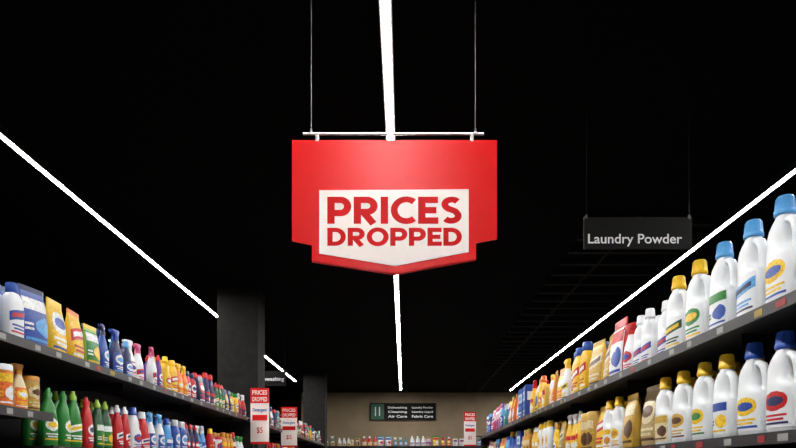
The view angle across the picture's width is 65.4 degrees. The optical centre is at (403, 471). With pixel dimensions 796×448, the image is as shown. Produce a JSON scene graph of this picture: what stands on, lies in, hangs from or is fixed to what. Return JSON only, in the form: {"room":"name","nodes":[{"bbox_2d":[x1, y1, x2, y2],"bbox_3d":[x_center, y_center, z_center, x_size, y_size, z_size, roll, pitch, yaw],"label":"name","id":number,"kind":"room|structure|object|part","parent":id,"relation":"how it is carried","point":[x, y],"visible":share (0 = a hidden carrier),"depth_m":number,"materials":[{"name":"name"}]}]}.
{"room":"shop","nodes":[
{"label":"shop","id":0,"kind":"room"},
{"bbox_2d":[269,393,517,445],"bbox_3d":[0.000,-0.400,16.050,10.000,3.300,0.100,0,0,0],"label":"wall","id":1,"kind":"structure","parent":0,"point":[348,414],"depth_m":16.00,"materials":[{"name":"beige paint"}]},
{"bbox_2d":[370,403,435,419],"bbox_3d":[-0.026,-1.554,15.948,1.696,0.437,0.064,0,0,0],"label":"board","id":2,"kind":"object","parent":1,"relation":"attached to","point":[378,411],"visible":1,"depth_m":15.93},
{"bbox_2d":[0,0,795,392],"bbox_3d":[0.000,-2.100,6.500,10.000,0.100,19.000,0,0,0],"label":"ceiling","id":3,"kind":"structure","parent":0,"point":[179,121],"depth_m":3.79,"materials":[{"name":"black paint"}]},
{"bbox_2d":[0,124,296,381],"bbox_3d":[-2.400,-2.024,6.100,0.050,0.050,15.200,0,0,0],"label":"strip light","id":4,"kind":"object","parent":3,"relation":"attached to","point":[8,138],"visible":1,"depth_m":4.79,"materials":[{"name":"white plastic"}]},
{"bbox_2d":[265,370,285,385],"bbox_3d":[-1.985,-1.646,8.955,0.563,0.809,0.014,0,0,0],"label":"sign","id":5,"kind":"object","parent":3,"relation":"hanging from","point":[272,378],"visible":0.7,"depth_m":8.95,"materials":[{"name":"metal"}]},
{"bbox_2d":[378,0,395,139],"bbox_3d":[-0.079,-2.024,3.178,0.059,0.050,1.099,0,0,0],"label":"strip light","id":6,"kind":"object","parent":3,"relation":"attached to","point":[386,26],"depth_m":3.03,"materials":[{"name":"white plastic"}]},
{"bbox_2d":[292,0,496,275],"bbox_3d":[-0.038,-1.422,2.502,0.827,1.256,0.019,0,0,0],"label":"sign","id":7,"kind":"object","parent":3,"relation":"hanging from","point":[390,207],"visible":1,"depth_m":2.50,"materials":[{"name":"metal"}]},
{"bbox_3d":[-0.042,-1.365,2.504,0.730,0.010,0.010,0,0,0],"label":"hanger rod","id":8,"kind":"part","parent":7,"relation":"part of","materials":[{"name":"metal"}]},
{"bbox_3d":[-0.038,-1.067,2.504,0.827,0.544,0.008,0,0,0],"label":"red panel","id":9,"kind":"part","parent":7,"relation":"part of","materials":[{"name":"red plastic"}]},
{"bbox_2d":[393,275,401,389],"bbox_3d":[-0.079,-2.024,10.665,0.059,0.050,8.716,0,0,0],"label":"strip light","id":10,"kind":"object","parent":3,"relation":"attached to","point":[396,278],"depth_m":8.24,"materials":[{"name":"white plastic"}]},
{"bbox_2d":[464,213,713,392],"bbox_3d":[2.000,-2.024,10.255,1.000,0.049,10.710,0,0,0],"label":"ceiling slats","id":11,"kind":"object","parent":3,"relation":"attached to","point":[506,365],"depth_m":7.88,"materials":[{"name":"black metal"}]},
{"bbox_2d":[584,109,691,249],"bbox_3d":[1.321,-1.654,3.505,0.610,0.791,0.014,0,0,0],"label":"sign","id":12,"kind":"object","parent":3,"relation":"hanging from","point":[600,233],"visible":1,"depth_m":3.50,"materials":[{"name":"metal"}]},
{"bbox_3d":[1.321,-1.349,3.505,0.610,0.181,0.010,0,0,0],"label":"panel","id":13,"kind":"part","parent":12,"relation":"part of","materials":[{"name":"black plastic"}]},
{"bbox_2d":[509,160,795,389],"bbox_3d":[2.600,-2.024,6.850,0.050,0.050,16.700,0,0,0],"label":"strip light","id":14,"kind":"object","parent":3,"relation":"attached to","point":[788,172],"visible":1,"depth_m":5.57,"materials":[{"name":"white plastic"}]},
{"bbox_3d":[0.000,1.300,6.500,10.000,0.100,19.000,0,0,0],"label":"floor","id":15,"kind":"structure","parent":0,"visible":0},
{"bbox_2d":[0,330,253,447],"bbox_3d":[-1.849,0.320,4.015,0.501,1.860,5.370,0,0,0],"label":"shelving","id":16,"kind":"object","parent":15,"relation":"on","point":[57,370],"visible":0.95,"depth_m":3.68,"materials":[{"name":"metal"}]},
{"bbox_2d":[0,363,14,405],"label":"canisters","id":17,"kind":"object","parent":16,"relation":"on","point":[6,370],"depth_m":2.59,"materials":[{"name":"orange plastic"}]},
{"bbox_2d":[0,282,24,337],"label":"bottles","id":18,"kind":"object","parent":16,"relation":"on","point":[12,314],"depth_m":2.64,"materials":[{"name":"white plastic"}]},
{"bbox_2d":[9,363,27,408],"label":"bottle","id":19,"kind":"object","parent":16,"relation":"on","point":[20,395],"depth_m":2.70,"materials":[{"name":"orange plastic"}]},
{"bbox_2d":[22,375,39,410],"label":"canisters","id":20,"kind":"object","parent":16,"relation":"on","point":[32,384],"depth_m":2.80,"materials":[{"name":"yellow plastic"}]},
{"bbox_2d":[96,323,156,384],"label":"spray bottles","id":21,"kind":"object","parent":16,"relation":"on","point":[112,358],"depth_m":3.62,"materials":[{"name":"blue plastic"}]},
{"bbox_2d":[121,341,132,375],"label":"bottles","id":22,"kind":"object","parent":16,"relation":"on","point":[127,363],"depth_m":3.72,"materials":[{"name":"blue plastic"}]},
{"bbox_2d":[127,407,149,447],"label":"bottles","id":23,"kind":"object","parent":16,"relation":"on","point":[140,435],"depth_m":3.86,"materials":[{"name":"white plastic"}]},
{"bbox_2d":[145,412,164,447],"label":"spray bottles","id":24,"kind":"object","parent":16,"relation":"on","point":[157,438],"depth_m":4.23,"materials":[{"name":"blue plastic"}]},
{"bbox_2d":[20,355,299,447],"bbox_3d":[-1.734,0.102,6.865,0.181,1.855,10.922,0,0,0],"label":"soap bottles","id":25,"kind":"object","parent":16,"relation":"on","point":[90,425],"visible":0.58,"depth_m":3.26,"materials":[{"name":"green plastic"}]},
{"bbox_2d":[161,356,170,389],"label":"bottles","id":26,"kind":"object","parent":16,"relation":"on","point":[165,368],"depth_m":4.34,"materials":[{"name":"yellow plastic"}]},
{"bbox_2d":[162,418,172,447],"label":"bottles","id":27,"kind":"object","parent":16,"relation":"on","point":[166,428],"depth_m":4.39,"materials":[{"name":"blue plastic"}]},
{"bbox_2d":[168,360,177,391],"label":"bottles","id":28,"kind":"object","parent":16,"relation":"on","point":[171,363],"depth_m":4.47,"materials":[{"name":"yellow plastic"}]},
{"bbox_2d":[169,420,186,447],"label":"bottles","id":29,"kind":"object","parent":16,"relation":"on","point":[178,431],"depth_m":4.56,"materials":[{"name":"blue plastic"}]},
{"bbox_2d":[175,363,188,395],"label":"bottles","id":30,"kind":"object","parent":16,"relation":"on","point":[183,387],"depth_m":4.70,"materials":[{"name":"orange plastic"}]},
{"bbox_2d":[186,371,195,398],"label":"bottles","id":31,"kind":"object","parent":16,"relation":"on","point":[190,377],"depth_m":4.95,"materials":[{"name":"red plastic"}]},
{"bbox_2d":[187,425,205,447],"label":"spray bottles","id":32,"kind":"object","parent":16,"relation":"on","point":[202,443],"depth_m":5.23,"materials":[{"name":"blue plastic"}]},
{"bbox_2d":[191,373,214,404],"label":"bottles","id":33,"kind":"object","parent":16,"relation":"on","point":[207,380],"depth_m":5.26,"materials":[{"name":"blue plastic"}]},
{"bbox_2d":[206,429,214,447],"label":"bottles","id":34,"kind":"object","parent":16,"relation":"on","point":[209,438],"depth_m":5.36,"materials":[{"name":"red plastic"}]},
{"bbox_2d":[213,436,221,447],"label":"canisters","id":35,"kind":"object","parent":16,"relation":"on","point":[217,440],"depth_m":5.59,"materials":[{"name":"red plastic"}]},
{"bbox_2d":[212,432,235,447],"label":"bottles","id":36,"kind":"object","parent":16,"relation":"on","point":[228,440],"depth_m":5.85,"materials":[{"name":"orange plastic"}]},
{"bbox_2d":[230,392,238,412],"label":"bottles","id":37,"kind":"object","parent":16,"relation":"on","point":[234,396],"depth_m":6.18,"materials":[{"name":"yellow plastic"}]},
{"bbox_2d":[237,393,245,415],"label":"bottles","id":38,"kind":"object","parent":16,"relation":"on","point":[241,409],"depth_m":6.42,"materials":[{"name":"red plastic"}]},
{"bbox_2d":[248,388,268,443],"bbox_3d":[-1.491,-0.574,6.352,0.218,0.574,0.013,0,0,2],"label":"price sign","id":39,"kind":"object","parent":16,"relation":"attached to","point":[259,397],"visible":1,"depth_m":6.35,"materials":[{"name":"white paper"}]},
{"bbox_2d":[217,287,264,447],"bbox_3d":[-1.845,-0.400,7.050,0.480,3.299,0.390,0,0,0],"label":"column","id":40,"kind":"structure","parent":15,"relation":"on","point":[240,310],"depth_m":6.87,"materials":[{"name":"concrete"}]},
{"bbox_2d":[265,425,323,447],"bbox_3d":[-1.849,0.320,9.890,0.501,1.860,5.160,0,0,0],"label":"shelving","id":41,"kind":"object","parent":15,"relation":"on","point":[274,432],"visible":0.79,"depth_m":10.04,"materials":[{"name":"metal"}]},
{"bbox_2d":[1,283,317,447],"bbox_3d":[-1.762,-0.480,7.050,0.244,0.719,10.585,0,0,0],"label":"pouches","id":42,"kind":"object","parent":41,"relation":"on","point":[45,325],"visible":0.38,"depth_m":3.00,"materials":[{"name":"blue plastic"}]},
{"bbox_2d":[281,407,296,446],"bbox_3d":[-1.512,-0.592,8.153,0.210,0.526,0.013,0,0,0],"label":"price sign","id":43,"kind":"object","parent":41,"relation":"attached to","point":[288,414],"visible":1,"depth_m":8.15,"materials":[{"name":"white paper"}]},
{"bbox_2d":[276,414,318,441],"bbox_3d":[-1.764,-0.681,10.119,0.224,0.242,3.997,0,0,0],"label":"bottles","id":44,"kind":"object","parent":41,"relation":"on","point":[277,415],"visible":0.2,"depth_m":8.19,"materials":[{"name":"teal plastic"}]},
{"bbox_2d":[303,372,326,447],"bbox_3d":[-1.845,-0.400,12.900,0.480,3.299,0.390,0,0,0],"label":"column","id":45,"kind":"structure","parent":15,"relation":"on","point":[314,383],"depth_m":12.72,"materials":[{"name":"concrete"}]},
{"bbox_2d":[327,446,480,447],"bbox_3d":[0.150,0.298,15.709,5.100,1.904,0.442,0,0,0],"label":"shelving","id":46,"kind":"object","parent":15,"relation":"on","point":[327,446],"visible":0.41,"depth_m":15.49,"materials":[{"name":"metal"}]},
{"bbox_2d":[327,436,480,445],"bbox_3d":[0.171,0.094,15.619,4.940,2.011,0.097,0,0,0],"label":"packaged groceries","id":47,"kind":"object","parent":46,"relation":"in","point":[427,442],"visible":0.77,"depth_m":15.59,"materials":[{"name":"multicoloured plastic"}]},
{"bbox_2d":[480,290,795,447],"bbox_3d":[1.429,0.327,5.400,0.501,1.846,8.540,0,0,0],"label":"shelving","id":48,"kind":"object","parent":15,"relation":"on","point":[761,324],"visible":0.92,"depth_m":2.77,"materials":[{"name":"metal"}]},
{"bbox_2d":[464,412,482,445],"bbox_3d":[1.045,-0.645,9.303,0.290,0.510,0.013,0,0,0],"label":"price sign","id":49,"kind":"object","parent":48,"relation":"attached to","point":[470,436],"visible":1,"depth_m":9.30,"materials":[{"name":"paper"}]},
{"bbox_2d":[488,404,505,447],"label":"bottles","id":50,"kind":"object","parent":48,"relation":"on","point":[498,410],"depth_m":8.40,"materials":[{"name":"pink plastic"}]},
{"bbox_2d":[500,403,505,426],"label":"soap bottles","id":51,"kind":"object","parent":48,"relation":"on","point":[503,410],"depth_m":7.91,"materials":[{"name":"plastic"}]},
{"bbox_2d":[504,404,509,424],"label":"spray bottles","id":52,"kind":"object","parent":48,"relation":"on","point":[507,406],"depth_m":7.62,"materials":[{"name":"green plastic"}]},
{"bbox_2d":[505,436,510,447],"label":"soap bottles","id":53,"kind":"object","parent":48,"relation":"on","point":[508,437],"depth_m":7.49,"materials":[{"name":"plastic"}]},
{"bbox_2d":[487,384,533,447],"bbox_3d":[1.372,0.068,5.374,0.290,1.923,8.345,0,0,0],"label":"cartons","id":54,"kind":"object","parent":48,"relation":"on","point":[524,394],"visible":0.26,"depth_m":6.53,"materials":[{"name":"blue cardboard"}]},
{"bbox_2d":[530,380,537,412],"label":"spray bottles","id":55,"kind":"object","parent":48,"relation":"on","point":[532,401],"depth_m":6.02,"materials":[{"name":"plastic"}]},
{"bbox_2d":[532,426,538,447],"label":"soap bottles","id":56,"kind":"object","parent":48,"relation":"on","point":[535,436],"depth_m":5.92,"materials":[{"name":"plastic"}]},
{"bbox_2d":[539,375,546,408],"label":"bottles","id":57,"kind":"object","parent":48,"relation":"on","point":[543,380],"depth_m":5.66,"materials":[{"name":"yellow plastic"}]},
{"bbox_2d":[522,420,565,447],"label":"bottles","id":58,"kind":"object","parent":48,"relation":"on","point":[545,435],"depth_m":5.52,"materials":[{"name":"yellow plastic"}]},
{"bbox_2d":[542,384,549,407],"label":"canisters","id":59,"kind":"object","parent":48,"relation":"on","point":[545,387],"depth_m":5.48,"materials":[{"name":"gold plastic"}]},
{"bbox_2d":[549,374,554,403],"label":"bottles","id":60,"kind":"object","parent":48,"relation":"on","point":[552,376],"depth_m":5.35,"materials":[{"name":"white plastic"}]},
{"bbox_2d":[553,423,560,447],"label":"bottles","id":61,"kind":"object","parent":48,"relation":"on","point":[557,432],"depth_m":5.10,"materials":[{"name":"yellow plastic"}]},
{"bbox_2d":[562,358,571,397],"label":"spray bottles","id":62,"kind":"object","parent":48,"relation":"on","point":[566,383],"depth_m":4.81,"materials":[{"name":"white plastic"}]},
{"bbox_2d":[565,411,582,447],"label":"bottles","id":63,"kind":"object","parent":48,"relation":"on","point":[573,437],"depth_m":4.61,"materials":[{"name":"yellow plastic"}]},
{"bbox_2d":[571,341,592,393],"label":"bottles","id":64,"kind":"object","parent":48,"relation":"on","point":[580,369],"depth_m":4.30,"materials":[{"name":"yellow plastic"}]},
{"bbox_2d":[488,316,676,447],"bbox_3d":[1.368,0.062,5.367,0.275,1.936,8.318,0,0,0],"label":"pouches","id":65,"kind":"object","parent":48,"relation":"on","point":[638,427],"visible":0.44,"depth_m":3.67,"materials":[{"name":"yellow plastic"}]},
{"bbox_2d":[581,411,599,447],"label":"pouches","id":66,"kind":"object","parent":48,"relation":"on","point":[589,421],"depth_m":4.14,"materials":[{"name":"plastic"}]},
{"bbox_2d":[603,397,627,447],"label":"bottles","id":67,"kind":"object","parent":48,"relation":"on","point":[613,420],"depth_m":3.67,"materials":[{"name":"white plastic"}]},
{"bbox_2d":[623,322,635,369],"label":"spray bottles","id":68,"kind":"object","parent":48,"relation":"on","point":[628,351],"depth_m":3.49,"materials":[{"name":"white plastic"}]},
{"bbox_2d":[633,300,667,364],"label":"bottles","id":69,"kind":"object","parent":48,"relation":"on","point":[649,341],"depth_m":3.18,"materials":[{"name":"white plastic"}]},
{"bbox_2d":[655,377,673,443],"bbox_3d":[1.270,-0.291,2.994,0.088,0.330,0.144,0,0,0],"label":"detergent bottle","id":70,"kind":"object","parent":48,"relation":"in","point":[663,411],"visible":0.7,"depth_m":2.97,"materials":[{"name":"white plastic"}]},
{"bbox_2d":[666,275,686,349],"bbox_3d":[1.270,-0.724,2.852,0.098,0.355,0.154,0,0,0],"label":"detergent bottle","id":71,"kind":"object","parent":48,"relation":"in","point":[676,306],"visible":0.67,"depth_m":2.83,"materials":[{"name":"white plastic"}]},
{"bbox_2d":[672,371,692,442],"bbox_3d":[1.270,-0.291,2.802,0.090,0.330,0.144,0,0,0],"label":"detergent bottle","id":72,"kind":"object","parent":48,"relation":"in","point":[683,394],"visible":0.75,"depth_m":2.78,"materials":[{"name":"white plastic"}]},
{"bbox_2d":[690,377,696,388],"bbox_3d":[1.390,-0.291,2.991,0.089,0.330,0.144,0,0,0],"label":"detergent bottle","id":73,"kind":"object","parent":48,"relation":"in","point":[693,379],"visible":0.12,"depth_m":2.98,"materials":[{"name":"white plastic"}]},
{"bbox_2d":[685,259,710,340],"bbox_3d":[1.270,-0.727,2.651,0.098,0.360,0.157,0,0,0],"label":"detergent bottle","id":74,"kind":"object","parent":48,"relation":"in","point":[698,291],"visible":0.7,"depth_m":2.63,"materials":[{"name":"white plastic"}]},
{"bbox_2d":[692,362,714,439],"bbox_3d":[1.270,-0.294,2.607,0.090,0.335,0.146,0,0,0],"label":"detergent bottle","id":75,"kind":"object","parent":48,"relation":"in","point":[703,391],"visible":0.73,"depth_m":2.58,"materials":[{"name":"white plastic"}]},
{"bbox_2d":[712,370,717,379],"bbox_3d":[1.390,-0.291,2.799,0.090,0.330,0.144,0,0,0],"label":"detergent bottle","id":76,"kind":"object","parent":48,"relation":"in","point":[715,374],"visible":0.07,"depth_m":2.78,"materials":[{"name":"white plastic"}]},
{"bbox_2d":[709,241,737,329],"bbox_3d":[1.270,-0.727,2.445,0.095,0.360,0.157,0,0,0],"label":"detergent bottle","id":77,"kind":"object","parent":48,"relation":"in","point":[723,280],"visible":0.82,"depth_m":2.42,"materials":[{"name":"white plastic"}]},
{"bbox_2d":[713,354,738,437],"bbox_3d":[1.270,-0.294,2.430,0.092,0.335,0.145,0,0,12],"label":"detergent bottle","id":78,"kind":"object","parent":48,"relation":"in","point":[725,395],"visible":0.84,"depth_m":2.40,"materials":[{"name":"white plastic"}]},
{"bbox_2d":[734,362,740,377],"bbox_3d":[1.390,-0.294,2.605,0.091,0.335,0.146,0,0,0],"label":"detergent bottle","id":79,"kind":"object","parent":48,"relation":"in","point":[738,364],"visible":0.02,"depth_m":2.59,"materials":[{"name":"white plastic"}]},
{"bbox_2d":[736,219,766,316],"bbox_3d":[1.270,-0.729,2.243,0.101,0.365,0.158,0,0,11],"label":"detergent bottle","id":80,"kind":"object","parent":48,"relation":"in","point":[750,293],"visible":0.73,"depth_m":2.22,"materials":[{"name":"white plastic"}]},
{"bbox_2d":[737,342,768,434],"bbox_3d":[1.270,-0.296,2.236,0.093,0.340,0.148,0,0,0],"label":"detergent bottle","id":81,"kind":"object","parent":48,"relation":"in","point":[752,385],"visible":0.76,"depth_m":2.21,"materials":[{"name":"white plastic"}]},
{"bbox_2d":[765,194,795,302],"bbox_3d":[1.270,-0.732,2.055,0.103,0.370,0.160,0,0,10],"label":"detergent bottle","id":82,"kind":"object","parent":48,"relation":"in","point":[780,266],"visible":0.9,"depth_m":2.04,"materials":[{"name":"white plastic"}]},
{"bbox_2d":[766,330,795,431],"bbox_3d":[1.270,-0.296,2.055,0.092,0.340,0.148,0,0,0],"label":"detergent bottle","id":83,"kind":"object","parent":48,"relation":"in","point":[781,377],"visible":0.99,"depth_m":2.04,"materials":[{"name":"white plastic"}]}
]}

